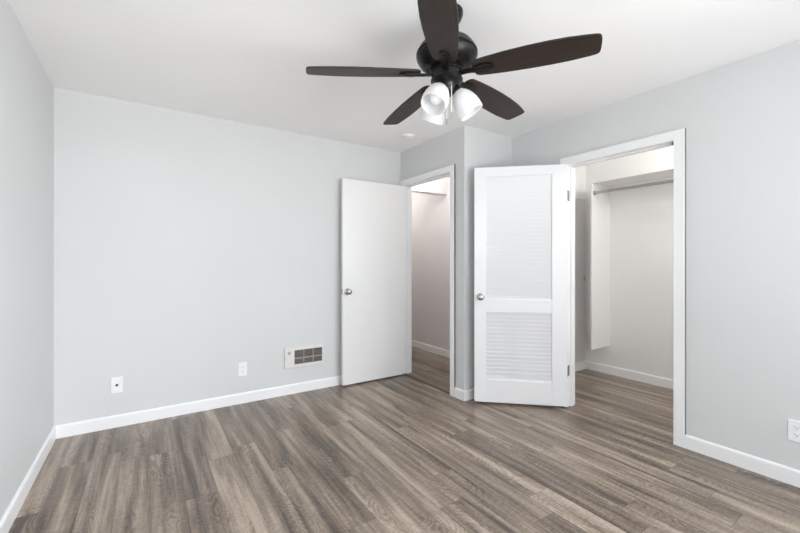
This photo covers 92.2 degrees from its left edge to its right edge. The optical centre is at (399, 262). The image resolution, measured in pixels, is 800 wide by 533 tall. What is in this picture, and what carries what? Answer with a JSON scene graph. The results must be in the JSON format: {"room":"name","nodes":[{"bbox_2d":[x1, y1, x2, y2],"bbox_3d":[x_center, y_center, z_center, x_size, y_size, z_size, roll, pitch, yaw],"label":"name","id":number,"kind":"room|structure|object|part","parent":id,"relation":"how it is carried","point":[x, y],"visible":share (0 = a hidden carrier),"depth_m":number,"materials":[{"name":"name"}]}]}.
{"room":"empty bedroom","nodes":[
{"label":"empty bedroom","id":0,"kind":"room"},
{"bbox_2d":[0,0,53,519],"bbox_3d":[-1.236,0.005,0.799,0.115,2.440,4.644,0,0,-33],"label":"wall","id":1,"kind":"structure","parent":0,"point":[26,89],"depth_m":2.03,"materials":[{"name":"paint"}]},
{"bbox_2d":[0,426,55,532],"bbox_3d":[-1.182,1.180,0.834,0.013,0.090,4.414,0,0,-33],"label":"baseboard","id":2,"kind":"structure","parent":1,"relation":"attached to","point":[14,507],"depth_m":2.01,"materials":[{"name":"paint"}]},
{"bbox_2d":[54,87,400,425],"bbox_3d":[-1.182,0.005,3.547,3.001,2.440,0.115,0,0,-33],"label":"wall","id":3,"kind":"structure","parent":0,"point":[189,248],"depth_m":3.11,"materials":[{"name":"paint"}]},
{"bbox_2d":[111,376,122,393],"bbox_3d":[-2.103,0.913,2.859,0.071,0.117,0.018,0,0,-33],"label":"outlet","id":4,"kind":"object","parent":3,"relation":"attached to","point":[116,382],"visible":1,"depth_m":2.86,"materials":[{"name":"plastic"}]},
{"bbox_2d":[56,375,340,438],"bbox_3d":[-1.190,1.180,3.465,2.872,0.090,0.013,0,0,-33],"label":"baseboard","id":5,"kind":"structure","parent":3,"relation":"attached to","point":[103,423],"depth_m":3.10,"materials":[{"name":"paint"}]},
{"bbox_2d":[238,362,246,375],"bbox_3d":[-1.369,0.930,3.349,0.071,0.117,0.009,0,0,-33],"label":"wall outlet","id":6,"kind":"object","parent":3,"relation":"attached to","point":[242,367],"visible":1,"depth_m":3.35,"materials":[{"name":"plastic"}]},
{"bbox_2d":[284,344,322,368],"bbox_3d":[-0.906,0.889,3.649,0.378,0.188,0.018,0,0,-33],"label":"air vent","id":7,"kind":"object","parent":3,"relation":"in","point":[300,356],"visible":1,"depth_m":3.64,"materials":[{"name":"metal"}]},
{"bbox_2d":[8,346,799,532],"bbox_3d":[0.301,1.255,2.918,5.014,0.060,6.490,0,0,-33],"label":"floor","id":8,"kind":"structure","parent":0,"point":[401,453],"depth_m":2.25,"materials":[{"name":"laminate"}]},
{"bbox_2d":[404,373,449,393],"bbox_3d":[0.264,1.222,3.895,0.034,0.006,0.797,0,0,-33],"label":"threshold","id":9,"kind":"object","parent":8,"relation":"on","point":[438,388],"visible":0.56,"depth_m":3.86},
{"bbox_2d":[8,0,799,152],"bbox_3d":[0.301,-1.255,2.918,5.014,0.080,6.490,0,0,-33],"label":"ceiling","id":10,"kind":"structure","parent":0,"point":[243,61],"depth_m":2.21,"materials":[{"name":"paint"}]},
{"bbox_2d":[401,134,415,139],"bbox_3d":[0.082,-1.204,3.708,0.136,0.021,0.136,0,0,-33],"label":"smoke detector","id":11,"kind":"object","parent":10,"relation":"attached to","point":[405,136],"visible":1,"depth_m":3.68,"materials":[{"name":"plastic"}]},
{"bbox_2d":[306,0,602,124],"bbox_3d":[0.232,-0.947,1.902,1.274,0.536,1.267,0,0,-33],"label":"ceiling fan","id":12,"kind":"object","parent":10,"relation":"hanging from","point":[446,53],"visible":1,"depth_m":1.77,"materials":[{"name":"brown wood"}]},
{"bbox_3d":[-0.170,-0.896,1.812,0.536,0.008,0.146,-3,12,-8],"label":"fan blade","id":13,"kind":"part","parent":12,"relation":"part of","materials":[{"name":"brown wood"}]},
{"bbox_3d":[0.054,-0.896,2.225,0.146,0.008,0.536,-13,3,-26],"label":"fan blade","id":14,"kind":"part","parent":12,"relation":"part of","materials":[{"name":"brown wood"}]},
{"bbox_3d":[0.178,-0.776,1.938,0.125,0.128,0.125,0,33,-33],"label":"lamp shade","id":15,"kind":"part","parent":12,"relation":"part of","materials":[{"name":"white glass"}]},
{"bbox_3d":[0.173,-0.776,1.795,0.125,0.128,0.125,0,-33,37],"label":"lamp shade","id":16,"kind":"part","parent":12,"relation":"part of","materials":[{"name":"white glass"}]},
{"bbox_3d":[0.173,-0.775,1.794,0.060,0.093,0.060,0,-33,37],"label":"bulb","id":17,"kind":"part","parent":12,"relation":"part of","materials":[{"name":"white glass"}]},
{"bbox_3d":[0.153,-0.896,1.471,0.146,0.008,0.536,12,5,9],"label":"fan blade","id":18,"kind":"part","parent":12,"relation":"part of","materials":[{"name":"brown wood"}]},
{"bbox_3d":[0.314,-0.776,1.863,0.125,0.128,0.125,-33,-1,1],"label":"lamp shade","id":19,"kind":"part","parent":12,"relation":"part of","materials":[{"name":"white glass"}]},
{"bbox_3d":[0.516,-0.896,2.140,0.536,0.008,0.146,4,-14,-44],"label":"fan blade","id":20,"kind":"part","parent":12,"relation":"part of","materials":[{"name":"brown wood"}]},
{"bbox_3d":[0.578,-0.896,1.674,0.536,0.008,0.146,3,-10,28],"label":"fan blade","id":21,"kind":"part","parent":12,"relation":"part of","materials":[{"name":"brown wood"}]},
{"bbox_2d":[401,129,455,386],"bbox_3d":[0.304,0.005,3.914,0.115,2.440,0.908,0,0,-33],"label":"wall","id":22,"kind":"structure","parent":0,"point":[438,152],"depth_m":3.77,"materials":[{"name":"paint"}]},
{"bbox_2d":[400,164,454,396],"bbox_3d":[0.299,0.165,3.906,0.133,2.120,0.895,0,0,-33],"label":"door frame","id":23,"kind":"structure","parent":22,"relation":"attached to","point":[451,168],"depth_m":3.98,"materials":[{"name":"paint"}]},
{"bbox_2d":[341,178,404,385],"bbox_3d":[-0.261,0.193,3.990,0.744,2.035,0.160,0,0,-33],"label":"door","id":24,"kind":"structure","parent":23,"relation":"attached to","point":[372,213],"depth_m":3.95,"materials":[{"name":"paint"}]},
{"bbox_3d":[-0.502,0.290,3.773,0.064,0.064,0.062,0,0,-33],"label":"knob","id":25,"kind":"part","parent":24,"relation":"part of","materials":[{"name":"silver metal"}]},
{"bbox_2d":[454,387,464,400],"bbox_3d":[0.535,1.180,3.448,0.013,0.090,0.130,0,0,-33],"label":"baseboard","id":26,"kind":"structure","parent":22,"relation":"attached to","point":[458,393],"depth_m":3.44,"materials":[{"name":"paint"}]},
{"bbox_2d":[412,177,446,195],"bbox_3d":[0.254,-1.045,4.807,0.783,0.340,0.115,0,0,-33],"label":"ceiling","id":27,"kind":"structure","parent":0,"point":[437,187],"depth_m":4.87,"materials":[{"name":"paint"}]},
{"bbox_2d":[412,176,449,350],"bbox_3d":[0.545,0.005,5.179,0.115,2.440,2.754,0,0,-33],"label":"wall","id":28,"kind":"structure","parent":0,"point":[430,213],"depth_m":5.27,"materials":[{"name":"paint"}]},
{"bbox_2d":[412,340,449,357],"bbox_3d":[0.492,1.180,5.144,0.013,0.090,2.754,0,0,-33],"label":"baseboard","id":29,"kind":"structure","parent":28,"relation":"attached to","point":[446,353],"depth_m":5.23,"materials":[{"name":"paint"}]},
{"bbox_2d":[456,125,585,389],"bbox_3d":[1.330,0.005,3.978,1.898,2.440,0.115,0,0,-33],"label":"wall","id":30,"kind":"structure","parent":0,"point":[475,148],"depth_m":3.46,"materials":[{"name":"paint"}]},
{"bbox_2d":[464,388,473,400],"bbox_3d":[0.828,1.180,3.571,0.611,0.090,0.013,0,0,-33],"label":"baseboard","id":31,"kind":"structure","parent":30,"relation":"attached to","point":[469,394],"depth_m":3.42,"materials":[{"name":"paint"}]},
{"bbox_2d":[575,198,584,362],"bbox_3d":[1.829,0.205,4.227,0.710,1.850,0.018,0,0,-33],"label":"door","id":32,"kind":"structure","parent":30,"relation":"in","point":[579,203],"depth_m":4.35,"materials":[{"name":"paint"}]},
{"bbox_2d":[586,146,672,379],"bbox_3d":[2.775,0.005,3.616,0.115,2.440,2.311,0,0,-33],"label":"wall","id":33,"kind":"structure","parent":0,"point":[641,220],"depth_m":3.98,"materials":[{"name":"paint"}]},
{"bbox_2d":[575,360,672,388],"bbox_3d":[2.243,1.180,3.265,1.159,0.090,2.081,0,0,-33],"label":"baseboard","id":34,"kind":"structure","parent":33,"relation":"attached to","point":[642,377],"depth_m":4.07,"materials":[{"name":"paint"}]},
{"bbox_2d":[590,167,672,349],"bbox_3d":[2.650,0.035,3.380,0.354,1.760,1.825,0,0,-33],"label":"closet shelf","id":35,"kind":"object","parent":33,"relation":"attached to","point":[600,190],"visible":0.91,"depth_m":4.08,"materials":[{"name":"paint"}]},
{"bbox_3d":[2.152,0.044,4.134,0.354,1.742,0.018,0,0,-33],"label":"panel","id":36,"kind":"part","parent":35,"relation":"part of","materials":[{"name":"paint"}]},
{"bbox_3d":[2.544,-0.730,3.300,0.029,0.029,1.805,0,0,-33],"label":"hanging rod","id":37,"kind":"part","parent":35,"relation":"part of","materials":[{"name":"metal"}]},
{"bbox_2d":[512,40,799,469],"bbox_3d":[2.104,0.005,2.320,0.115,2.440,3.506,0,0,-33],"label":"wall","id":38,"kind":"structure","parent":0,"point":[740,118],"depth_m":2.32,"materials":[{"name":"paint"}]},
{"bbox_2d":[560,128,685,447],"bbox_3d":[1.676,0.170,2.952,0.133,2.111,0.916,0,0,-33],"label":"door frame","id":39,"kind":"structure","parent":38,"relation":"attached to","point":[678,137],"depth_m":2.58,"materials":[{"name":"paint"}]},
{"bbox_2d":[474,164,567,406],"bbox_3d":[1.028,0.193,3.292,0.773,2.024,0.160,0,0,10],"label":"door","id":40,"kind":"structure","parent":39,"relation":"attached to","point":[520,212],"depth_m":3.29,"materials":[{"name":"paint"}]},
{"bbox_3d":[0.691,0.299,3.299,0.064,0.064,0.062,0,0,10],"label":"knob","id":41,"kind":"part","parent":40,"relation":"part of","materials":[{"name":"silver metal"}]},
{"bbox_3d":[1.012,-0.208,3.294,0.542,1.060,0.018,0,0,10],"label":"louver panel","id":42,"kind":"part","parent":40,"relation":"part of","materials":[{"name":"paint"}]},
{"bbox_3d":[1.012,0.721,3.294,0.542,0.585,0.018,0,0,10],"label":"louver panel","id":43,"kind":"part","parent":40,"relation":"part of","materials":[{"name":"paint"}]},
{"bbox_2d":[685,434,799,487],"bbox_3d":[2.019,1.180,2.333,0.013,0.090,3.391,0,0,-33],"label":"baseboard","id":44,"kind":"structure","parent":38,"relation":"attached to","point":[776,471],"depth_m":2.28,"materials":[{"name":"paint"}]},
{"bbox_2d":[788,419,799,442],"bbox_3d":[2.170,0.925,2.106,0.009,0.117,0.071,0,0,-33],"label":"wall outlet","id":45,"kind":"object","parent":38,"relation":"attached to","point":[793,425],"visible":1,"depth_m":2.11,"materials":[{"name":"plastic"}]},
{"bbox_2d":[792,432,799,437],"bbox_3d":[2.168,0.945,2.104,0.003,0.025,0.033,0,0,-33],"label":"socket","id":46,"kind":"object","parent":45,"relation":"attached to","point":[794,434],"depth_m":2.11,"materials":[{"name":"white plastic"}]},
{"bbox_2d":[792,425,799,430],"bbox_3d":[2.168,0.905,2.104,0.003,0.025,0.033,0,0,-33],"label":"socket","id":47,"kind":"object","parent":45,"relation":"attached to","point":[794,427],"depth_m":2.11,"materials":[{"name":"white plastic"}]}
]}

